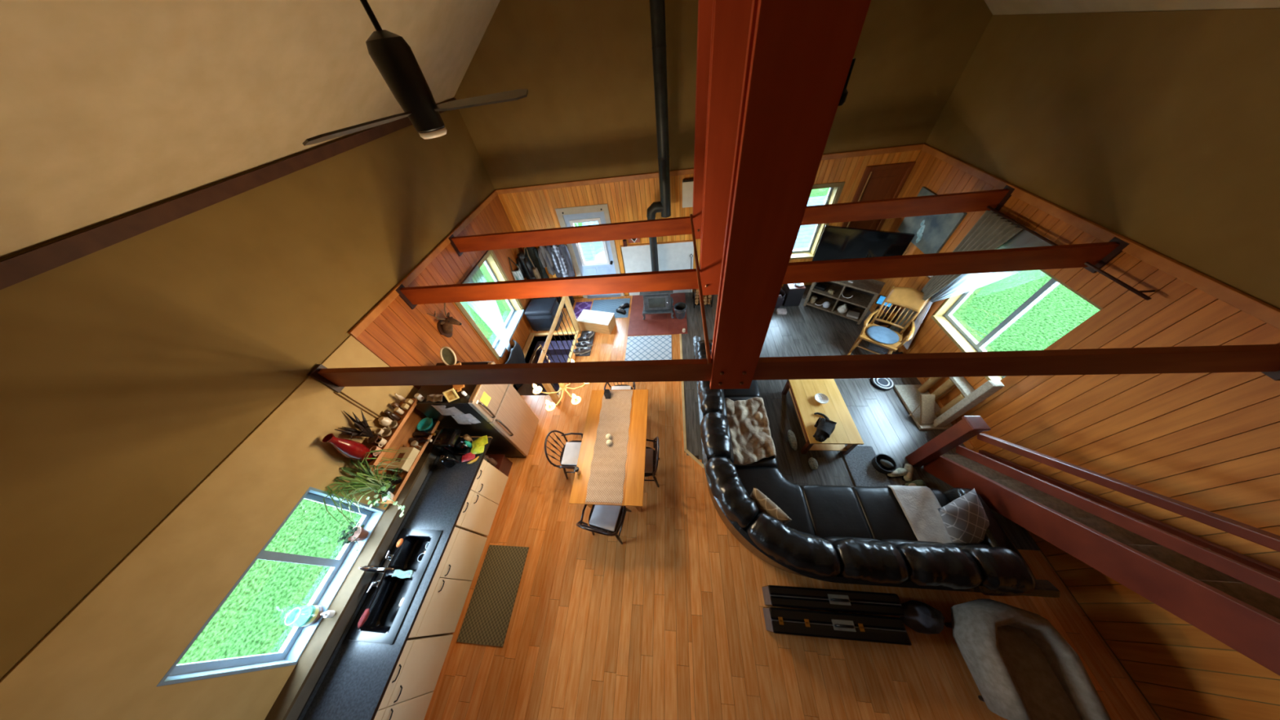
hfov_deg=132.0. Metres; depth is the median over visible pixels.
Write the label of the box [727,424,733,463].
lumbar cushion
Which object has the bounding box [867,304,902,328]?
side table
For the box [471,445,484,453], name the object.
snack bag
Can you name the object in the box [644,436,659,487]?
chair
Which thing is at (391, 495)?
pothos plant
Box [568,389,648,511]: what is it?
dining table
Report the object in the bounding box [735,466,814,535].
seat cushion
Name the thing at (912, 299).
rocking chair
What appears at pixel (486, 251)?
curtain rod
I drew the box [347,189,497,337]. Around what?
trim
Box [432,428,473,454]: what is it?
coffee maker
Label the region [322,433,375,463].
vase
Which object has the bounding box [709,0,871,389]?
post
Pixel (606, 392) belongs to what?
speaker box
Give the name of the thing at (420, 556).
tumbler
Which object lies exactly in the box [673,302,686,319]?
bucket
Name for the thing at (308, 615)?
glass jar
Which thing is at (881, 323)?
shelf
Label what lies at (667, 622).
floor
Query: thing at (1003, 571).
cushion
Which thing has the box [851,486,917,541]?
seat cushion
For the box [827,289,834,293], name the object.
coiled cable
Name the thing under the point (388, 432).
glass bowl
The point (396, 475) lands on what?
ivy plant
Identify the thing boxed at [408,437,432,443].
wine bottle
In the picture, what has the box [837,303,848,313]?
lidded jar
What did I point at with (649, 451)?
cushion
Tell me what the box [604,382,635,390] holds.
chair
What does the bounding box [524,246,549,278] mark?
coat
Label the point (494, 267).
window
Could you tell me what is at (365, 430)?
spiky plant
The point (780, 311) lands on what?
magazine stack
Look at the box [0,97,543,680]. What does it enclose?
wall
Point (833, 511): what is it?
seat cushion
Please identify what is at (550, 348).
stairs
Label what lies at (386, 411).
spice jar
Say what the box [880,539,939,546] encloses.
lumbar cushion
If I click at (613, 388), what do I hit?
cushion
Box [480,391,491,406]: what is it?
sticky note
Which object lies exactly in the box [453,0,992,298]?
wall
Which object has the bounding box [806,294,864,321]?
shelf
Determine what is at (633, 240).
wall plaque
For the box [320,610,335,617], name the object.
soap dispenser
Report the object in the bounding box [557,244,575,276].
coat
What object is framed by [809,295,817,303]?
stone pot
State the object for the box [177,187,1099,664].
lawn
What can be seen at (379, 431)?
mug
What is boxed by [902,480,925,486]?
slipper
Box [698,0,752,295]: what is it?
post
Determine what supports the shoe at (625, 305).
on the door mat at (602, 305)
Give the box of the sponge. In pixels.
[395,537,403,547]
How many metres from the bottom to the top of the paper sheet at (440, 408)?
0.256 m
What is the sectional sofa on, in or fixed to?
on the floor at (667, 622)
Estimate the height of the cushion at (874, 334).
0.060 m
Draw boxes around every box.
[386,446,420,471]
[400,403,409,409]
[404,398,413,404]
[604,389,610,399]
[682,177,693,208]
[813,282,826,291]
[846,310,859,319]
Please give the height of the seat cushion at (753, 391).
0.212 m
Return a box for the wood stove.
[639,290,673,319]
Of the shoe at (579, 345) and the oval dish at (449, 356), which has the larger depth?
the shoe at (579, 345)
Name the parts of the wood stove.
plate, door, door glass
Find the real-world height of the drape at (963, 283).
1.340 m
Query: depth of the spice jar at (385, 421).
3.24 m
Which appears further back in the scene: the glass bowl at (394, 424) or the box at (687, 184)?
the box at (687, 184)
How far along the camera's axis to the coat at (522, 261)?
6.25 m
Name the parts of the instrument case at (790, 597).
handle, handle plate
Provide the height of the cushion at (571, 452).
0.039 m
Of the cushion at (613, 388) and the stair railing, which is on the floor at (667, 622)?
the stair railing
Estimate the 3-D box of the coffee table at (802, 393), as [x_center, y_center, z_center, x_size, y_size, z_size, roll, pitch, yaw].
[2.739,0.828,4.417,0.669,0.450,1.180,-1,50,7]
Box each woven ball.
[605,433,611,439]
[606,439,611,445]
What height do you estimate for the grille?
0.015 m
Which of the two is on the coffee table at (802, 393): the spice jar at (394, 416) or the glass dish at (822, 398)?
the glass dish at (822, 398)
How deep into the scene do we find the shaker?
3.47 m
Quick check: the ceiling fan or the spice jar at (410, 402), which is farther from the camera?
the spice jar at (410, 402)
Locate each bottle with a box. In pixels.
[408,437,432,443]
[412,431,435,436]
[464,440,472,448]
[484,455,497,466]
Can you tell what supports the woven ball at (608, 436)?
on the table runner
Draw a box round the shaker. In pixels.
[461,391,466,395]
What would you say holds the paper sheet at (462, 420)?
attached to the refrigerator
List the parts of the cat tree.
sisal post, sisal post, sisal post, carpet post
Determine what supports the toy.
on the floor at (667, 622)
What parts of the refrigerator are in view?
handle, door, handle, door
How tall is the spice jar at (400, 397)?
0.180 m
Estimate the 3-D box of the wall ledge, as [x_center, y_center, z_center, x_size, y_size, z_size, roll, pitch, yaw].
[-2.860,2.527,3.367,0.171,1.088,3.130,-1,50,7]
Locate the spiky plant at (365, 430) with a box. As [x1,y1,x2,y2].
[334,409,380,445]
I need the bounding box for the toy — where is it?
[871,377,893,391]
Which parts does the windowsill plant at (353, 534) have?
pot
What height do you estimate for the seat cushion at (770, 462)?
0.212 m
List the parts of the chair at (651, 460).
seat, leg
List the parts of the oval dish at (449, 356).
dish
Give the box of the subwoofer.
[782,283,805,306]
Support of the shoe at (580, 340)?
on the tray
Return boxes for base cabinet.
[373,632,453,719]
[408,526,487,638]
[455,458,508,537]
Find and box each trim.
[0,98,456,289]
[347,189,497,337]
[496,143,924,194]
[511,332,575,386]
[679,333,704,468]
[920,143,1279,329]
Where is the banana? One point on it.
(473, 460)
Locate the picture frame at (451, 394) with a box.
[442,387,459,402]
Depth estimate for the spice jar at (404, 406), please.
3.42 m
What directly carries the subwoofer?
on the floor at (667, 622)
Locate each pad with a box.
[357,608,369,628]
[627,293,687,336]
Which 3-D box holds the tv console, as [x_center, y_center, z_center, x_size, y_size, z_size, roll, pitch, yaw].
[4.083,-1.303,5.804,1.100,0.810,0.400,31,60,29]
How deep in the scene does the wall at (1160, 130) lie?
2.49 m
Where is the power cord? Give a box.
[333,391,381,418]
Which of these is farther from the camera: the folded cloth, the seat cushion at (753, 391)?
the seat cushion at (753, 391)
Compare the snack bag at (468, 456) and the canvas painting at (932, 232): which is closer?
the snack bag at (468, 456)
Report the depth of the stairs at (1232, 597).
2.19 m
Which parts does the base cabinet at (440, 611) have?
false drawer, door, door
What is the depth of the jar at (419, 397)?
3.48 m
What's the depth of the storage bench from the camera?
6.40 m
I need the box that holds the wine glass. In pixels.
[410,440,422,449]
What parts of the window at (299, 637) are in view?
sill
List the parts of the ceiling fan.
blade, blade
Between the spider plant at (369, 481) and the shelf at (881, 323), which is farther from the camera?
the shelf at (881, 323)
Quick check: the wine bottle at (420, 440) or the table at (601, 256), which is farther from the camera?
the table at (601, 256)
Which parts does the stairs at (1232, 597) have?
rail, handrail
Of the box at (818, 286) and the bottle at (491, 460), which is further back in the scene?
the box at (818, 286)
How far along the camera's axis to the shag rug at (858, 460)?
4.02 m
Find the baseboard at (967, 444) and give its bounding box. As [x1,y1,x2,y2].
[869,306,974,449]
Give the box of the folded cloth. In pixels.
[426,394,444,402]
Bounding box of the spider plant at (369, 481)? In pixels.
[322,446,406,529]
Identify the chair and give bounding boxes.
[544,430,582,479]
[576,504,631,544]
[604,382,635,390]
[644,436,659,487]
[847,285,932,355]
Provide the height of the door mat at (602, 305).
0.011 m
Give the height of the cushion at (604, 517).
0.039 m
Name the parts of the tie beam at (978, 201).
wall plate, wall plate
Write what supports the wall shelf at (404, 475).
attached to the wall at (132, 368)
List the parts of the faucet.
lever, spout, plate, lever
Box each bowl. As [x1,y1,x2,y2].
[380,427,391,436]
[387,420,398,428]
[424,420,435,431]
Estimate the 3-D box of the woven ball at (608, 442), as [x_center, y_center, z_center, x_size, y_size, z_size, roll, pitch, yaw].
[-0.421,1.123,3.879,0.076,0.072,0.076,-1,50,7]
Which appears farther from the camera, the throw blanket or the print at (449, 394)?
the throw blanket
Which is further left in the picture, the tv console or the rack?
the rack
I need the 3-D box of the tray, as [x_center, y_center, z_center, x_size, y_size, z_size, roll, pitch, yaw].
[-1.203,-0.380,6.312,0.320,0.028,0.760,-1,50,7]
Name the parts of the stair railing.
handrail, rail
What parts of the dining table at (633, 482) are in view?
leg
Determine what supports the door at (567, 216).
in the wall at (585, 67)
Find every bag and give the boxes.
[461,452,475,462]
[471,435,488,448]
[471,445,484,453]
[507,257,524,279]
[524,247,541,279]
[899,600,944,634]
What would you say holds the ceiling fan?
hanging from the ceiling
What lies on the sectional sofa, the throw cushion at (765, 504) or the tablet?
the throw cushion at (765, 504)
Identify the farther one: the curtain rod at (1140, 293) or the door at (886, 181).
the door at (886, 181)
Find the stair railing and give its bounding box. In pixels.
[537,296,581,405]
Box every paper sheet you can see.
[431,404,452,415]
[443,407,464,418]
[451,415,471,424]
[461,413,480,423]
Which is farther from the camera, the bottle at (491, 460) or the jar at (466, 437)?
the bottle at (491, 460)
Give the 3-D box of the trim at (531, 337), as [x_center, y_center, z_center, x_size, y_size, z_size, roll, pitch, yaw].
[-2.074,0.015,6.101,1.135,0.029,1.740,-1,50,7]
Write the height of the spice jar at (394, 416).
0.130 m
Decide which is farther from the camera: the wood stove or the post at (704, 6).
the wood stove
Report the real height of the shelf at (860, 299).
0.032 m
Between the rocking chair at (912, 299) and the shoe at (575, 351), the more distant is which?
the shoe at (575, 351)
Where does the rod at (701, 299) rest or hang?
on the tie beam at (1099, 255)
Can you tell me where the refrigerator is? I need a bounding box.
[413,361,538,457]
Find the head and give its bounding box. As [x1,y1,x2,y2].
[427,302,462,337]
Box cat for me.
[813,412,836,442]
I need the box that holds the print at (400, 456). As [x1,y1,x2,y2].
[395,452,405,462]
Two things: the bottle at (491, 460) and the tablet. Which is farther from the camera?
the tablet
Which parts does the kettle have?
handle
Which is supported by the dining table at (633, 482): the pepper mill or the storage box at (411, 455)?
the pepper mill
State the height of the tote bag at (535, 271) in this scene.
0.821 m
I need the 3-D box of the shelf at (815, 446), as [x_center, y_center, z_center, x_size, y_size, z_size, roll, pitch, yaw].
[2.748,0.883,4.481,0.510,0.020,1.120,-1,50,7]
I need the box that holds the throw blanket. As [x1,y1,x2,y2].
[724,396,776,465]
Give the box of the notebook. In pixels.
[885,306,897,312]
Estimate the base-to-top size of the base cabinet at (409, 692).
0.865 m
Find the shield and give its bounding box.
[620,240,693,295]
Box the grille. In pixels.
[682,178,693,182]
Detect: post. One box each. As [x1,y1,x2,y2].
[692,0,712,239]
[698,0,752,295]
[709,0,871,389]
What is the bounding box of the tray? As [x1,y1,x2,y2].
[575,330,595,355]
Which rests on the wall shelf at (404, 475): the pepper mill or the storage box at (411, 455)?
the storage box at (411, 455)
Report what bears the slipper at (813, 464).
on the floor at (667, 622)
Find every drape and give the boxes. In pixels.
[920,209,1023,301]
[929,210,1051,302]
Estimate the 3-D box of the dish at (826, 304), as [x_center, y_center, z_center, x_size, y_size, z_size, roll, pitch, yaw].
[3.915,-1.163,5.980,0.140,0.135,0.140,-1,50,7]
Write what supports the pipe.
on the wood stove
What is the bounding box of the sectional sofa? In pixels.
[693,336,1059,597]
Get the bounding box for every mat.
[456,544,528,647]
[573,301,591,319]
[591,297,630,318]
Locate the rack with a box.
[693,288,713,307]
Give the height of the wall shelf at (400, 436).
0.463 m
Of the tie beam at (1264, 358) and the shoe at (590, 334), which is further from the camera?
the shoe at (590, 334)
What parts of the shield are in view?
cap trim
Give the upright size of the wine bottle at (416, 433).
0.074 m
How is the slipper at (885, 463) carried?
in the pet bed at (875, 461)
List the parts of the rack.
frame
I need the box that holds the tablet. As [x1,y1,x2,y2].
[875,294,892,307]
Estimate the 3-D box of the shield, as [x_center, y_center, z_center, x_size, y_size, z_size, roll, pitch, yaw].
[0.441,-2.103,6.673,1.600,1.345,0.045,-1,50,7]
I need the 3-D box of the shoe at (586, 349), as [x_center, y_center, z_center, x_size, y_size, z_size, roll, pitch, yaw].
[-1.186,-0.220,6.096,0.255,0.117,0.096,-20,50,-9]
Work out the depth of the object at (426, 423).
3.78 m
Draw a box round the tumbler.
[417,553,424,561]
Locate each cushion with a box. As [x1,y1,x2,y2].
[560,442,581,465]
[589,504,621,531]
[611,386,631,390]
[644,448,653,472]
[694,339,712,359]
[697,380,724,414]
[700,411,732,460]
[705,456,759,528]
[723,380,759,397]
[723,391,727,419]
[724,396,777,467]
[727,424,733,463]
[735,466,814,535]
[746,511,841,578]
[749,486,791,524]
[800,484,872,538]
[822,537,880,542]
[831,537,909,584]
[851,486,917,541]
[866,325,899,343]
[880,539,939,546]
[894,542,982,589]
[929,488,949,506]
[937,488,989,543]
[944,542,990,547]
[959,545,1035,594]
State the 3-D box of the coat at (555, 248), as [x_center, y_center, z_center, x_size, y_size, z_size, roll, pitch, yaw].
[-1.814,-2.248,6.487,0.265,0.937,0.184,-1,50,7]
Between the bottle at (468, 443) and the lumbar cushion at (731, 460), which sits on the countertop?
the bottle at (468, 443)
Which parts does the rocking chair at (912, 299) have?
leg, arm, seat, post, rail, arm, crest rail, post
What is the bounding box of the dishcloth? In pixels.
[391,569,413,578]
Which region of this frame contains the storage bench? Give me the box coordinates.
[577,309,616,334]
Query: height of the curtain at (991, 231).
2.202 m
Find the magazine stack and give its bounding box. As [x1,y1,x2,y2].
[776,308,786,314]
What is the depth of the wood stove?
6.24 m
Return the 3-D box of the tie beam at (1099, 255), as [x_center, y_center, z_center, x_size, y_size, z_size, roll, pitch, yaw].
[0.724,-0.901,3.181,7.530,0.300,0.130,-1,50,7]
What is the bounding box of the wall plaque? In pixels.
[628,238,639,243]
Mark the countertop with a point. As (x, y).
(354, 686)
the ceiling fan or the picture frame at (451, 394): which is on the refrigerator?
the picture frame at (451, 394)
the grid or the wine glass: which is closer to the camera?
the wine glass
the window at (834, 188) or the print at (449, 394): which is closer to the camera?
the print at (449, 394)
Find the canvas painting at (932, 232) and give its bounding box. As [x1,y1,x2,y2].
[897,186,967,253]
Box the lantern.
[622,239,626,246]
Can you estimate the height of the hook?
0.120 m
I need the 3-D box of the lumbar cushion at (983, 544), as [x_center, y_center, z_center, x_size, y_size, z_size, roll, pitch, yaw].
[3.342,1.987,2.907,0.384,0.304,0.201,-1,50,7]
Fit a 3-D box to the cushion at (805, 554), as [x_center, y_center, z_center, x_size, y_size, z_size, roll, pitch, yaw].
[1.550,1.930,2.993,0.809,0.416,0.563,-1,50,7]
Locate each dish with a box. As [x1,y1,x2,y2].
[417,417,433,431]
[440,346,461,365]
[795,283,804,286]
[814,393,828,404]
[822,301,830,307]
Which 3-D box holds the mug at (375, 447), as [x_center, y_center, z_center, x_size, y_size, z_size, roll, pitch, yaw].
[-2.846,0.987,3.067,0.072,0.085,0.094,-1,50,7]
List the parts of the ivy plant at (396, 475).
pot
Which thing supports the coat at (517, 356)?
hanging from the wall at (132, 368)
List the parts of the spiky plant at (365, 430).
pot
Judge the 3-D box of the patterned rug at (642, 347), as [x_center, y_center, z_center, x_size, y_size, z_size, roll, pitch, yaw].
[0.184,-0.250,6.008,0.960,0.009,0.740,-1,50,7]
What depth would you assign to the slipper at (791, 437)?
4.32 m
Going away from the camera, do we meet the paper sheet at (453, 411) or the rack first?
the paper sheet at (453, 411)
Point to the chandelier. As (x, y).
(575, 400)
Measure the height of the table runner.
0.007 m
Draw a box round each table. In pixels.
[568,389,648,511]
[595,251,606,261]
[782,378,863,453]
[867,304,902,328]
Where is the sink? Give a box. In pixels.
[344,528,442,644]
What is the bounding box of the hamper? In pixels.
[524,297,563,331]
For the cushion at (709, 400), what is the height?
0.432 m
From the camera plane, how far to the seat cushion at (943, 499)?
3.33 m
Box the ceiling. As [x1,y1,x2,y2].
[0,0,1279,257]
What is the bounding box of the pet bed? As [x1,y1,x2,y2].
[944,599,1111,719]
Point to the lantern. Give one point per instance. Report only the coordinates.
(624, 242)
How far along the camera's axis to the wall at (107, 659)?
2.00 m
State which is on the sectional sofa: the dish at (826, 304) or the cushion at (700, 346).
the cushion at (700, 346)
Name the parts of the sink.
bowl, bowl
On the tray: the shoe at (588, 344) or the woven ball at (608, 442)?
the shoe at (588, 344)
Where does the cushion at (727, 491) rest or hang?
on the sectional sofa
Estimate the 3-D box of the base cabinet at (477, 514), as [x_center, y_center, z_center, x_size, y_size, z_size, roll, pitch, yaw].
[-2.359,1.917,3.963,0.574,0.865,0.792,-1,50,7]
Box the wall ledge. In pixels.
[264,430,442,719]
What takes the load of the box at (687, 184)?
attached to the wall at (585, 67)
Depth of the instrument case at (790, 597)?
2.95 m
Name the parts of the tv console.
panel, panel, panel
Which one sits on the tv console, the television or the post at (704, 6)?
the television
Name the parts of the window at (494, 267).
sash, sill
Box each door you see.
[555,204,624,298]
[840,161,915,230]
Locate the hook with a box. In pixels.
[838,57,856,106]
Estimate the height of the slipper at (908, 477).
0.097 m
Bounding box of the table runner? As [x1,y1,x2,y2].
[585,389,632,505]
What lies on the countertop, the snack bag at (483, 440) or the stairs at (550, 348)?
the snack bag at (483, 440)
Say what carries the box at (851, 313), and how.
on the tv console
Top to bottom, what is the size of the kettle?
0.210 m
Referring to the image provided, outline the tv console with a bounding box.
[803,279,885,325]
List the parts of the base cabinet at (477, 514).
drawer, drawer, door, door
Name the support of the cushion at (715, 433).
on the sectional sofa
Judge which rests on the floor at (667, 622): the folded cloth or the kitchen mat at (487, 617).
the kitchen mat at (487, 617)
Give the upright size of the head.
0.582 m
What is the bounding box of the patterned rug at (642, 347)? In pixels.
[624,334,671,360]
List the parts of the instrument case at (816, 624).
handle plate, handle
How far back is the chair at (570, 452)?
4.14 m
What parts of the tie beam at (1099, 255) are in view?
wall plate, wall plate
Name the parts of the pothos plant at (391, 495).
pot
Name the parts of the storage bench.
lid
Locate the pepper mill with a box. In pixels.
[573,466,580,474]
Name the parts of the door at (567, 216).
glazing frame, panel, panel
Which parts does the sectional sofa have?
armrest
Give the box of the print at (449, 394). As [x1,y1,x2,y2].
[444,390,456,399]
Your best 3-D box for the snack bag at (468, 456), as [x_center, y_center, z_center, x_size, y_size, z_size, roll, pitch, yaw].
[-2.299,1.297,3.821,0.170,0.052,0.110,-17,49,-6]
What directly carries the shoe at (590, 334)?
on the tray
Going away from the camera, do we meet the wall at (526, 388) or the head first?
the head
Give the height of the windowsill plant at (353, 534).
0.228 m
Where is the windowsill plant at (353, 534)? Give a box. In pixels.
[337,521,368,554]
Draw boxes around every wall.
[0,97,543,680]
[0,335,443,719]
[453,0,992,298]
[513,334,574,395]
[871,8,1279,719]
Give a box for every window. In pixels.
[156,486,385,686]
[453,249,524,359]
[790,181,844,259]
[930,269,1102,380]
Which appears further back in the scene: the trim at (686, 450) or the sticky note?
the trim at (686, 450)
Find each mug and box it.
[369,445,382,456]
[374,427,386,436]
[374,436,387,447]
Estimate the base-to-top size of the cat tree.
1.120 m
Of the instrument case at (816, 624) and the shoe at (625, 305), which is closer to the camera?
the instrument case at (816, 624)
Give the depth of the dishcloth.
3.03 m
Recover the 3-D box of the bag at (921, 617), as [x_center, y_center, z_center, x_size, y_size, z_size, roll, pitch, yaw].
[2.876,2.635,2.926,0.382,0.359,0.260,-1,50,7]
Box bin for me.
[484,453,512,476]
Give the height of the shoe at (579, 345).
0.117 m
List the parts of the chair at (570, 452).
arm, leg, seat, arm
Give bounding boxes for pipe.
[646,0,671,271]
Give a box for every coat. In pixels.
[504,339,525,388]
[515,251,536,279]
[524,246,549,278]
[537,245,555,275]
[545,244,563,277]
[551,244,568,277]
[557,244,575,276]
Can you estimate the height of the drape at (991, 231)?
1.343 m
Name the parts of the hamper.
lid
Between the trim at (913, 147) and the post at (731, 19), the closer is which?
the post at (731, 19)
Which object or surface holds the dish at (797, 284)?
on the subwoofer
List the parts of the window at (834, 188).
sill, sash, casing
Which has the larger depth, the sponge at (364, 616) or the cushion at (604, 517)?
the cushion at (604, 517)
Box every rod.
[460,250,488,284]
[689,213,711,365]
[986,205,1155,300]
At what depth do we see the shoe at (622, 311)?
6.79 m
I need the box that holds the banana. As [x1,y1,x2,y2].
[466,456,479,463]
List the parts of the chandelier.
chain and bracket, arm, arm, stem, arm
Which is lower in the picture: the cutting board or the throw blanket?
the throw blanket
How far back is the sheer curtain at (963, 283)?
3.82 m
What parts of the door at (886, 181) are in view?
edge moulding, panel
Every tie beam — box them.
[306,343,1279,392]
[395,236,1128,309]
[448,185,1014,256]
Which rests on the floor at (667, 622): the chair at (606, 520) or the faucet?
the chair at (606, 520)
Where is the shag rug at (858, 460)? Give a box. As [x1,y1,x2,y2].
[841,445,890,486]
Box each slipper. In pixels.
[787,429,797,450]
[808,457,817,470]
[879,459,893,468]
[886,467,907,478]
[902,463,913,482]
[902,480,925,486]
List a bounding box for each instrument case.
[761,585,905,616]
[762,607,911,645]
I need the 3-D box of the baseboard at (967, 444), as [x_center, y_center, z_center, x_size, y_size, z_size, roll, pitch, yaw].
[4.787,-0.287,5.301,0.030,0.100,4.050,-1,50,7]
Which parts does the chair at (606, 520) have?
arm, seat, leg, arm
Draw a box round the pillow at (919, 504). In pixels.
[888,484,951,543]
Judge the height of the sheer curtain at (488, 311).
1.845 m
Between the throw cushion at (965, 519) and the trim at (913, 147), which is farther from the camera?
the trim at (913, 147)
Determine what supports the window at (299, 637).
in the wall at (132, 368)
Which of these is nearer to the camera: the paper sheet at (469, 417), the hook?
the hook
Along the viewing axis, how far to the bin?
4.44 m
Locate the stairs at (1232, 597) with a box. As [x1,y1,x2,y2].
[905,415,1279,675]
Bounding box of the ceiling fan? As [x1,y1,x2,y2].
[302,0,528,146]
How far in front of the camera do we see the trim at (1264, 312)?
2.50 m
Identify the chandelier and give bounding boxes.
[530,343,589,410]
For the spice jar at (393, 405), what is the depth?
3.39 m
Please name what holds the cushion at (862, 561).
on the sectional sofa
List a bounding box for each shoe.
[573,348,584,354]
[575,342,587,348]
[577,337,589,342]
[578,346,591,354]
[580,341,592,346]
[584,330,594,338]
[615,307,626,314]
[618,302,629,309]
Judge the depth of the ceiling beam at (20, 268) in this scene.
1.91 m
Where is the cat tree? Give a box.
[893,376,1004,430]
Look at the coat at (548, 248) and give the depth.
6.43 m
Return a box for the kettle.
[439,453,458,467]
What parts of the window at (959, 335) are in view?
sill, sash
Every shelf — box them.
[357,398,427,475]
[377,420,439,503]
[788,387,846,451]
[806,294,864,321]
[812,281,872,308]
[871,315,890,325]
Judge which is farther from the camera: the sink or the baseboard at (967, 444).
the baseboard at (967, 444)
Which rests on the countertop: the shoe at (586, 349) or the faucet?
the faucet
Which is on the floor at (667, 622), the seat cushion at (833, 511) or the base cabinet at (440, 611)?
the base cabinet at (440, 611)
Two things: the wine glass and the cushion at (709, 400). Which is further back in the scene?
the cushion at (709, 400)
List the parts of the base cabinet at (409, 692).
drawer, drawer, handle, handle, door, door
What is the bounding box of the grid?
[868,342,895,354]
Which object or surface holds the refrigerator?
on the floor at (667, 622)
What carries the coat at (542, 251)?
hanging from the coat rack
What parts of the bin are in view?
lid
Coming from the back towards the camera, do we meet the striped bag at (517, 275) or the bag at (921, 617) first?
the striped bag at (517, 275)
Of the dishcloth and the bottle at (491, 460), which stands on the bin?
the bottle at (491, 460)
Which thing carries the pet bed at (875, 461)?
on the floor at (667, 622)
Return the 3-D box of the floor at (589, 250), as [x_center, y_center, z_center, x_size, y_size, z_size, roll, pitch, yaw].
[2.892,-3.765,8.988,10.530,0.050,5.270,-1,50,7]
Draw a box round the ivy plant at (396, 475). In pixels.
[378,466,402,484]
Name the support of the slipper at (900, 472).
on the floor at (667, 622)
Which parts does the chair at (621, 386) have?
seat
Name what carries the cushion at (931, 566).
on the sectional sofa
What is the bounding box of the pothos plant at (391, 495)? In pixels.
[366,480,404,517]
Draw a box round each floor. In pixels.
[423,285,1159,719]
[579,195,826,262]
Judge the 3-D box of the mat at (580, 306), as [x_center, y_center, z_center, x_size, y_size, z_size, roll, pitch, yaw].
[-1.449,-1.239,7.096,0.420,0.009,0.650,-1,50,7]
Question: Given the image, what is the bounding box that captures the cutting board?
[453,362,464,391]
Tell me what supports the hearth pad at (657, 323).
on the floor at (667, 622)
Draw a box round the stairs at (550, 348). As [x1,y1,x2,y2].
[533,340,573,395]
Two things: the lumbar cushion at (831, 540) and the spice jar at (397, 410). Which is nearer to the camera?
the lumbar cushion at (831, 540)
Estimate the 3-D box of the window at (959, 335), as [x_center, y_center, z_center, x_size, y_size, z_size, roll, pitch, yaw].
[4.667,-0.589,3.643,0.220,1.280,1.360,-1,50,7]
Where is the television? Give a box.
[812,225,915,261]
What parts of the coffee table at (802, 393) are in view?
leg, leg, leg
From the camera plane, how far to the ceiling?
1.67 m
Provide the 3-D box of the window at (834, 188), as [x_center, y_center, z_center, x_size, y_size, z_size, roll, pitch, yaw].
[3.433,-2.776,5.743,0.640,1.470,0.250,-1,50,7]
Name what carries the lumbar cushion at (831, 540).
on the sectional sofa
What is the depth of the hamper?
6.43 m
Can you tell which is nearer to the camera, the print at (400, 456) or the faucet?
the faucet
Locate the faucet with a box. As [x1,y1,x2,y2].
[358,550,394,593]
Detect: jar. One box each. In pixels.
[293,604,323,626]
[377,416,392,427]
[383,409,392,418]
[388,412,400,421]
[391,402,402,409]
[394,393,406,403]
[394,407,404,415]
[413,393,424,401]
[462,434,472,441]
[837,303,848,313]
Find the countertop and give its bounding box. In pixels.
[302,435,492,719]
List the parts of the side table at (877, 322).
leg, leg, leg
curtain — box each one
[462,265,512,351]
[889,209,1023,332]
[902,210,1051,349]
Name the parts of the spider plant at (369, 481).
pot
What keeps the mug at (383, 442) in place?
on the wall shelf at (400, 436)
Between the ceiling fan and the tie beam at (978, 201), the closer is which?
the ceiling fan
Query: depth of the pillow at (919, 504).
3.23 m
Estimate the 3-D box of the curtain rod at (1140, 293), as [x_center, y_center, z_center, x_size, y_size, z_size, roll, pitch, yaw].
[4.413,-1.353,3.103,0.136,0.026,2.200,-1,50,7]
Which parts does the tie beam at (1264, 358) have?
wall plate, wall plate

